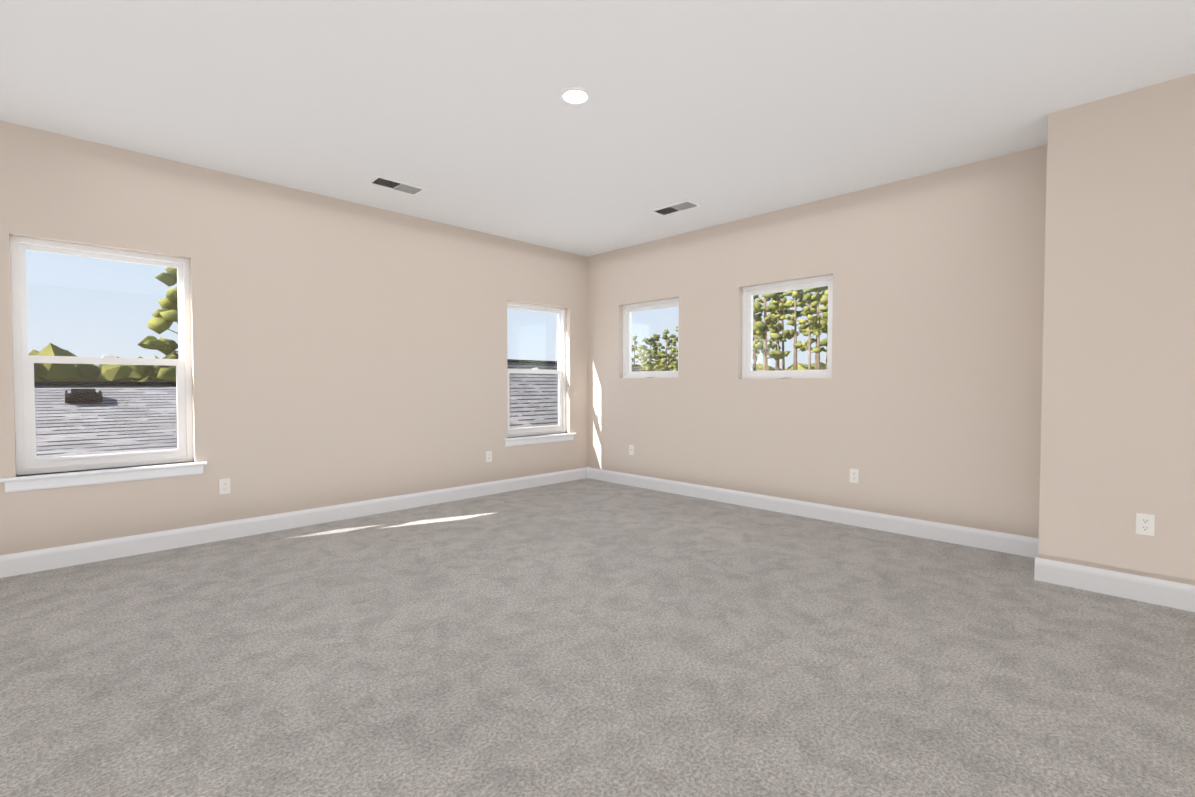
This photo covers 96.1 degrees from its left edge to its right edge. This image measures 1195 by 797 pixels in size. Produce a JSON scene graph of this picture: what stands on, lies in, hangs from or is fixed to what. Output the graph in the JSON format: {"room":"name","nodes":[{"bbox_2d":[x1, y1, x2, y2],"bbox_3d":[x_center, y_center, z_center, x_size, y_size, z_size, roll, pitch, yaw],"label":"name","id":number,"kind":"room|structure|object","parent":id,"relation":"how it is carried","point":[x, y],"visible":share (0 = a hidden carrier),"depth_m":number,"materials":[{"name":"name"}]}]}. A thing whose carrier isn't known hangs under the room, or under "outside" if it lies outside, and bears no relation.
{"room":"empty bedroom","nodes":[
{"label":"empty bedroom","id":0,"kind":"room"},
{"bbox_2d":[0,120,586,554],"bbox_3d":[-2.593,-0.319,4.321,7.120,2.740,0.160,-1,2,-45],"label":"wall","id":1,"kind":"structure","parent":0,"point":[346,352],"depth_m":4.35,"materials":[{"name":"paint"}]},
{"bbox_2d":[10,235,192,474],"bbox_3d":[-3.317,-0.271,3.649,0.885,1.478,0.088,-1,2,-45],"label":"window","id":2,"kind":"structure","parent":1,"relation":"in","point":[28,461],"depth_m":3.58,"materials":[{"name":"plastic"}]},
{"bbox_2d":[0,461,206,492],"bbox_3d":[-3.245,0.516,3.598,1.015,0.092,0.118,-1,2,-45],"label":"sill","id":3,"kind":"structure","parent":1,"relation":"attached to","point":[51,481],"depth_m":3.52,"materials":[{"name":"white wood"}]},
{"bbox_2d":[219,478,230,494],"bbox_3d":[-2.795,0.659,4.026,0.070,0.114,0.009,-1,2,-45],"label":"electrical outlet","id":4,"kind":"object","parent":1,"relation":"attached to","point":[224,486],"visible":1,"depth_m":4.02,"materials":[{"name":"white plastic"}]},
{"bbox_2d":[0,467,587,577],"bbox_3d":[-2.520,0.985,4.303,6.770,0.133,0.015,-1,2,-45],"label":"baseboard","id":5,"kind":"structure","parent":1,"relation":"attached to","point":[20,563],"depth_m":4.11,"materials":[{"name":"white wood"}]},
{"bbox_2d":[486,451,491,461],"bbox_3d":[-1.145,0.613,5.666,0.070,0.114,0.009,-1,2,-45],"label":"electrical outlet","id":6,"kind":"object","parent":1,"relation":"attached to","point":[488,456],"visible":1,"depth_m":5.66,"materials":[{"name":"white plastic"}]},
{"bbox_2d":[507,301,565,436],"bbox_3d":[-0.735,-0.329,6.217,0.905,1.500,0.088,-1,2,-45],"label":"window","id":7,"kind":"structure","parent":1,"relation":"in","point":[560,427],"depth_m":6.32,"materials":[{"name":"plastic"}]},
{"bbox_2d":[503,433,575,446],"bbox_3d":[-0.663,0.469,6.167,1.035,0.092,0.118,-1,2,-45],"label":"sill","id":8,"kind":"structure","parent":1,"relation":"attached to","point":[528,440],"depth_m":6.11,"materials":[{"name":"white wood"}]},
{"bbox_2d":[0,478,1194,796],"bbox_3d":[0.003,1.179,1.750,7.120,0.120,7.520,-1,2,-45],"label":"floor","id":9,"kind":"structure","parent":0,"point":[586,638],"depth_m":2.22,"materials":[{"name":"carpet"}]},
{"bbox_2d":[1032,555,1194,611],"bbox_3d":[3.583,1.040,2.222,0.015,0.133,2.765,-1,2,-45],"label":"baseboard","id":10,"kind":"structure","parent":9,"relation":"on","point":[1176,595],"depth_m":2.95,"materials":[{"name":"white wood"}]},
{"bbox_2d":[0,0,1194,256],"bbox_3d":[0.003,-1.681,1.675,7.120,0.120,7.520,-1,2,-45],"label":"ceiling","id":11,"kind":"structure","parent":0,"point":[718,110],"depth_m":2.88,"materials":[{"name":"paint"}]},
{"bbox_2d":[367,175,426,195],"bbox_3d":[-1.585,-1.683,4.250,0.400,0.014,0.200,-1,2,-45],"label":"ceiling vent","id":12,"kind":"object","parent":11,"relation":"in","point":[393,184],"visible":1,"depth_m":4.24,"materials":[{"name":"plastic"}]},
{"bbox_2d":[559,87,590,104],"bbox_3d":[-0.121,-1.648,2.928,0.172,0.010,0.172,-1,2,-45],"label":"recessed light","id":13,"kind":"object","parent":11,"relation":"in","point":[574,95],"visible":1,"depth_m":2.92,"materials":[{"name":"plastic"}]},
{"bbox_2d":[650,199,700,215],"bbox_3d":[0.693,-1.697,4.789,0.200,0.014,0.420,-1,2,-45],"label":"ceiling vent","id":14,"kind":"object","parent":11,"relation":"in","point":[684,205],"visible":1,"depth_m":4.77,"materials":[{"name":"plastic"}]},
{"bbox_2d":[587,145,1046,537],"bbox_3d":[1.490,-0.341,5.151,0.160,2.740,4.420,-1,2,-45],"label":"wall","id":15,"kind":"structure","parent":0,"point":[924,402],"depth_m":4.33,"materials":[{"name":"paint"}]},
{"bbox_2d":[629,445,633,454],"bbox_3d":[0.388,0.591,6.163,0.009,0.114,0.070,-1,2,-45],"label":"electrical outlet","id":16,"kind":"object","parent":15,"relation":"attached to","point":[631,449],"visible":1,"depth_m":6.16,"materials":[{"name":"white plastic"}]},
{"bbox_2d":[623,298,678,377],"bbox_3d":[0.618,-0.657,6.033,0.136,0.854,0.859,-1,2,-45],"label":"window","id":17,"kind":"structure","parent":15,"relation":"in","point":[628,310],"depth_m":6.15,"materials":[{"name":"plastic"}]},
{"bbox_2d":[742,275,832,378],"bbox_3d":[1.734,-0.623,4.912,0.136,0.884,0.888,-1,2,-45],"label":"window","id":18,"kind":"structure","parent":15,"relation":"in","point":[748,295],"depth_m":4.95,"materials":[{"name":"plastic"}]},
{"bbox_2d":[588,467,1038,556],"bbox_3d":[1.438,0.964,5.113,0.015,0.133,4.390,-1,2,-45],"label":"baseboard","id":19,"kind":"structure","parent":15,"relation":"attached to","point":[961,535],"depth_m":4.48,"materials":[{"name":"white wood"}]},
{"bbox_2d":[850,469,858,482],"bbox_3d":[2.116,0.638,4.427,0.009,0.114,0.070,-1,2,-45],"label":"electrical outlet","id":20,"kind":"object","parent":15,"relation":"attached to","point":[854,475],"visible":1,"depth_m":4.42,"materials":[{"name":"white plastic"}]},
{"bbox_2d":[1032,543,1038,554],"bbox_3d":[2.802,1.009,3.384,0.480,0.133,0.015,-1,2,-45],"label":"baseboard","id":21,"kind":"structure","parent":15,"relation":"attached to","point":[1034,549],"depth_m":3.60,"materials":[{"name":"white wood"}]},
{"bbox_2d":[1038,73,1194,585],"bbox_3d":[3.844,-0.269,2.417,0.680,2.740,2.780,-1,2,-45],"label":"wall bump-out","id":22,"kind":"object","parent":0,"point":[1118,417],"visible":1,"depth_m":2.93,"materials":[{"name":"paint"}]},
{"bbox_2d":[1136,513,1154,535],"bbox_3d":[2.930,0.674,2.872,0.009,0.114,0.070,-1,2,-45],"label":"electrical outlet","id":23,"kind":"object","parent":22,"relation":"attached to","point":[1145,524],"visible":1,"depth_m":2.87,"materials":[{"name":"white plastic"}]},
{"label":"outside","id":24,"kind":"structure","parent":0,"visible":0},
{"bbox_2d":[34,381,177,457],"bbox_3d":[-8.203,0.490,3.317,11.800,1.215,6.180,-1,2,-45],"label":"roof","id":25,"kind":"structure","parent":24,"point":[101,409],"depth_m":5.14,"materials":[{"name":"grey"}]},
{"bbox_2d":[65,389,102,402],"bbox_3d":[-5.171,-0.029,5.403,0.270,0.140,0.260,-1,2,-45],"label":"roof vent","id":26,"kind":"object","parent":25,"relation":"on","point":[68,398],"depth_m":5.37,"materials":[{"name":"black metal"}]},
{"bbox_2d":[507,359,639,427],"bbox_3d":[-1.153,0.175,8.631,5.100,1.565,3.780,-1,2,-45],"label":"roof","id":27,"kind":"structure","parent":24,"point":[539,364],"depth_m":7.76,"materials":[{"name":"grey"}]},
{"bbox_3d":[-0.126,4.088,6.778,500.000,0.200,500.000,-1,2,-45],"label":"ground","id":28,"kind":"structure","parent":24,"visible":0},
{"bbox_2d":[29,343,177,381],"bbox_3d":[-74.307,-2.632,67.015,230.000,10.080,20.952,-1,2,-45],"label":"tree","id":29,"kind":"object","parent":28,"relation":"on","point":[47,349],"depth_m":67.51,"materials":[{"name":"green plant"}]},
{"bbox_2d":[128,267,178,381],"bbox_3d":[-19.055,-1.284,24.082,3.273,9.638,3.602,-1,2,-45],"label":"pine tree","id":30,"kind":"object","parent":28,"relation":"on","point":[153,343],"depth_m":23.42,"materials":[{"name":"green plant"}]},
{"bbox_2d":[632,336,640,368],"bbox_3d":[5.256,-3.348,75.829,1.950,11.052,2.434,-1,2,-45],"label":"pine tree","id":31,"kind":"object","parent":28,"relation":"on","point":[634,347],"depth_m":75.72,"materials":[{"name":"green plant"}]},
{"bbox_2d":[637,345,646,370],"bbox_3d":[3.780,-0.839,46.225,1.231,7.591,1.164,-1,2,-45],"label":"pine tree","id":32,"kind":"object","parent":28,"relation":"on","point":[641,347],"depth_m":46.20,"materials":[{"name":"green plant"}]},
{"bbox_2d":[639,350,646,370],"bbox_3d":[4.632,-1.247,53.075,1.083,8.047,1.499,-1,2,-45],"label":"pine tree","id":33,"kind":"object","parent":28,"relation":"on","point":[643,354],"depth_m":52.97,"materials":[{"name":"green plant"}]},
{"bbox_2d":[642,338,660,370],"bbox_3d":[4.734,-1.253,47.909,1.941,8.328,2.308,-1,2,-45],"label":"pine tree","id":34,"kind":"object","parent":28,"relation":"on","point":[653,351],"depth_m":47.52,"materials":[{"name":"green plant"}]},
{"bbox_2d":[649,334,661,370],"bbox_3d":[6.818,-2.480,62.308,1.766,10.027,2.313,-1,2,-45],"label":"pine tree","id":35,"kind":"object","parent":28,"relation":"on","point":[657,357],"depth_m":61.82,"materials":[{"name":"green plant"}]},
{"bbox_2d":[649,337,668,370],"bbox_3d":[8.726,-3.478,76.874,2.540,11.261,2.554,-1,2,-45],"label":"pine tree","id":36,"kind":"object","parent":28,"relation":"on","point":[659,360],"depth_m":76.46,"materials":[{"name":"green plant"}]},
{"bbox_2d":[659,329,672,370],"bbox_3d":[6.355,-1.800,50.034,1.692,9.307,1.530,-1,2,-45],"label":"pine tree","id":37,"kind":"object","parent":28,"relation":"on","point":[668,340],"depth_m":49.86,"materials":[{"name":"green plant"}]},
{"bbox_2d":[665,334,677,370],"bbox_3d":[9.145,-2.777,66.698,1.660,10.390,2.116,-1,2,-45],"label":"pine tree","id":38,"kind":"object","parent":28,"relation":"on","point":[673,342],"depth_m":66.37,"materials":[{"name":"green plant"}]},
{"bbox_2d":[668,326,677,370],"bbox_3d":[6.970,-1.594,44.626,1.612,9.183,1.925,-1,2,-45],"label":"pine tree","id":39,"kind":"object","parent":28,"relation":"on","point":[675,363],"depth_m":44.49,"materials":[{"name":"green plant"}]},
{"bbox_2d":[668,337,677,370],"bbox_3d":[10.155,-2.909,71.021,2.196,10.427,2.055,-1,2,-45],"label":"pine tree","id":40,"kind":"object","parent":28,"relation":"on","point":[675,338],"depth_m":70.58,"materials":[{"name":"green plant"}]},
{"bbox_2d":[642,362,825,370],"bbox_3d":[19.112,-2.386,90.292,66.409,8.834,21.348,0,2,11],"label":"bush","id":41,"kind":"object","parent":28,"relation":"on","point":[802,367],"depth_m":85.01,"materials":[{"name":"green plant"}]},
{"bbox_2d":[753,314,762,354],"bbox_3d":[17.606,-5.965,62.438,2.934,16.987,2.892,-1,2,-45],"label":"pine tree","id":42,"kind":"object","parent":28,"relation":"on","point":[758,352],"depth_m":62.25,"materials":[{"name":"green plant"}]},
{"bbox_2d":[753,295,768,370],"bbox_3d":[12.078,-2.558,41.658,2.195,11.266,2.129,-1,2,-45],"label":"pine tree","id":43,"kind":"object","parent":28,"relation":"on","point":[755,359],"depth_m":41.66,"materials":[{"name":"green plant"}]},
{"bbox_2d":[756,298,775,370],"bbox_3d":[19.541,-5.407,62.498,2.350,15.870,2.792,-1,2,-45],"label":"pine tree","id":44,"kind":"object","parent":28,"relation":"on","point":[772,321],"depth_m":62.24,"materials":[{"name":"green plant"}]},
{"bbox_2d":[753,292,784,370],"bbox_3d":[9.998,-2.350,32.471,2.797,11.334,2.373,-1,2,-45],"label":"pine tree","id":45,"kind":"object","parent":28,"relation":"on","point":[759,332],"depth_m":32.03,"materials":[{"name":"green plant"}]},
{"bbox_2d":[762,294,790,369],"bbox_3d":[23.309,-6.172,69.078,3.472,17.061,3.442,-1,2,-45],"label":"pine tree","id":46,"kind":"object","parent":28,"relation":"on","point":[772,327],"depth_m":68.75,"materials":[{"name":"green plant"}]},
{"bbox_2d":[769,297,792,369],"bbox_3d":[26.755,-7.995,79.650,4.718,20.149,4.137,-1,2,-45],"label":"pine tree","id":47,"kind":"object","parent":28,"relation":"on","point":[773,315],"depth_m":79.51,"materials":[{"name":"green plant"}]},
{"bbox_2d":[768,292,798,369],"bbox_3d":[23.698,-7.561,69.385,3.950,19.821,3.961,-1,2,-45],"label":"pine tree","id":48,"kind":"object","parent":28,"relation":"on","point":[772,335],"depth_m":69.42,"materials":[{"name":"green plant"}]},
{"bbox_2d":[783,289,807,369],"bbox_3d":[21.195,-5.891,57.242,2.610,17.116,3.140,-1,2,-45],"label":"pine tree","id":49,"kind":"object","parent":28,"relation":"on","point":[791,322],"depth_m":57.28,"materials":[{"name":"green plant"}]},
{"bbox_2d":[784,291,812,369],"bbox_3d":[22.486,-6.068,59.267,3.970,17.360,3.843,-1,2,-45],"label":"pine tree","id":50,"kind":"object","parent":28,"relation":"on","point":[800,297],"depth_m":58.73,"materials":[{"name":"green plant"}]},
{"bbox_2d":[796,288,821,369],"bbox_3d":[12.297,-1.563,31.202,1.606,9.824,1.778,-1,2,-45],"label":"pine tree","id":51,"kind":"object","parent":28,"relation":"on","point":[816,325],"depth_m":30.91,"materials":[{"name":"green plant"}]},
{"bbox_2d":[798,286,827,369],"bbox_3d":[18.611,-4.583,46.224,3.350,15.077,2.983,-1,2,-45],"label":"pine tree","id":52,"kind":"object","parent":28,"relation":"on","point":[802,326],"depth_m":46.19,"materials":[{"name":"green plant"}]},
{"bbox_2d":[805,287,827,368],"bbox_3d":[17.548,-3.793,42.243,2.800,13.706,2.861,-1,2,-45],"label":"pine tree","id":53,"kind":"object","parent":28,"relation":"on","point":[822,327],"depth_m":41.95,"materials":[{"name":"green plant"}]},
{"bbox_2d":[819,296,827,345],"bbox_3d":[15.501,-2.394,34.851,2.559,11.293,2.488,-1,2,-45],"label":"pine tree","id":54,"kind":"object","parent":28,"relation":"on","point":[824,302],"depth_m":34.97,"materials":[{"name":"green plant"}]},
{"bbox_2d":[820,289,827,368],"bbox_3d":[28.410,-5.627,65.931,3.142,16.131,2.827,-1,2,-45],"label":"pine tree","id":55,"kind":"object","parent":28,"relation":"on","point":[824,349],"depth_m":65.94,"materials":[{"name":"green plant"}]}
]}

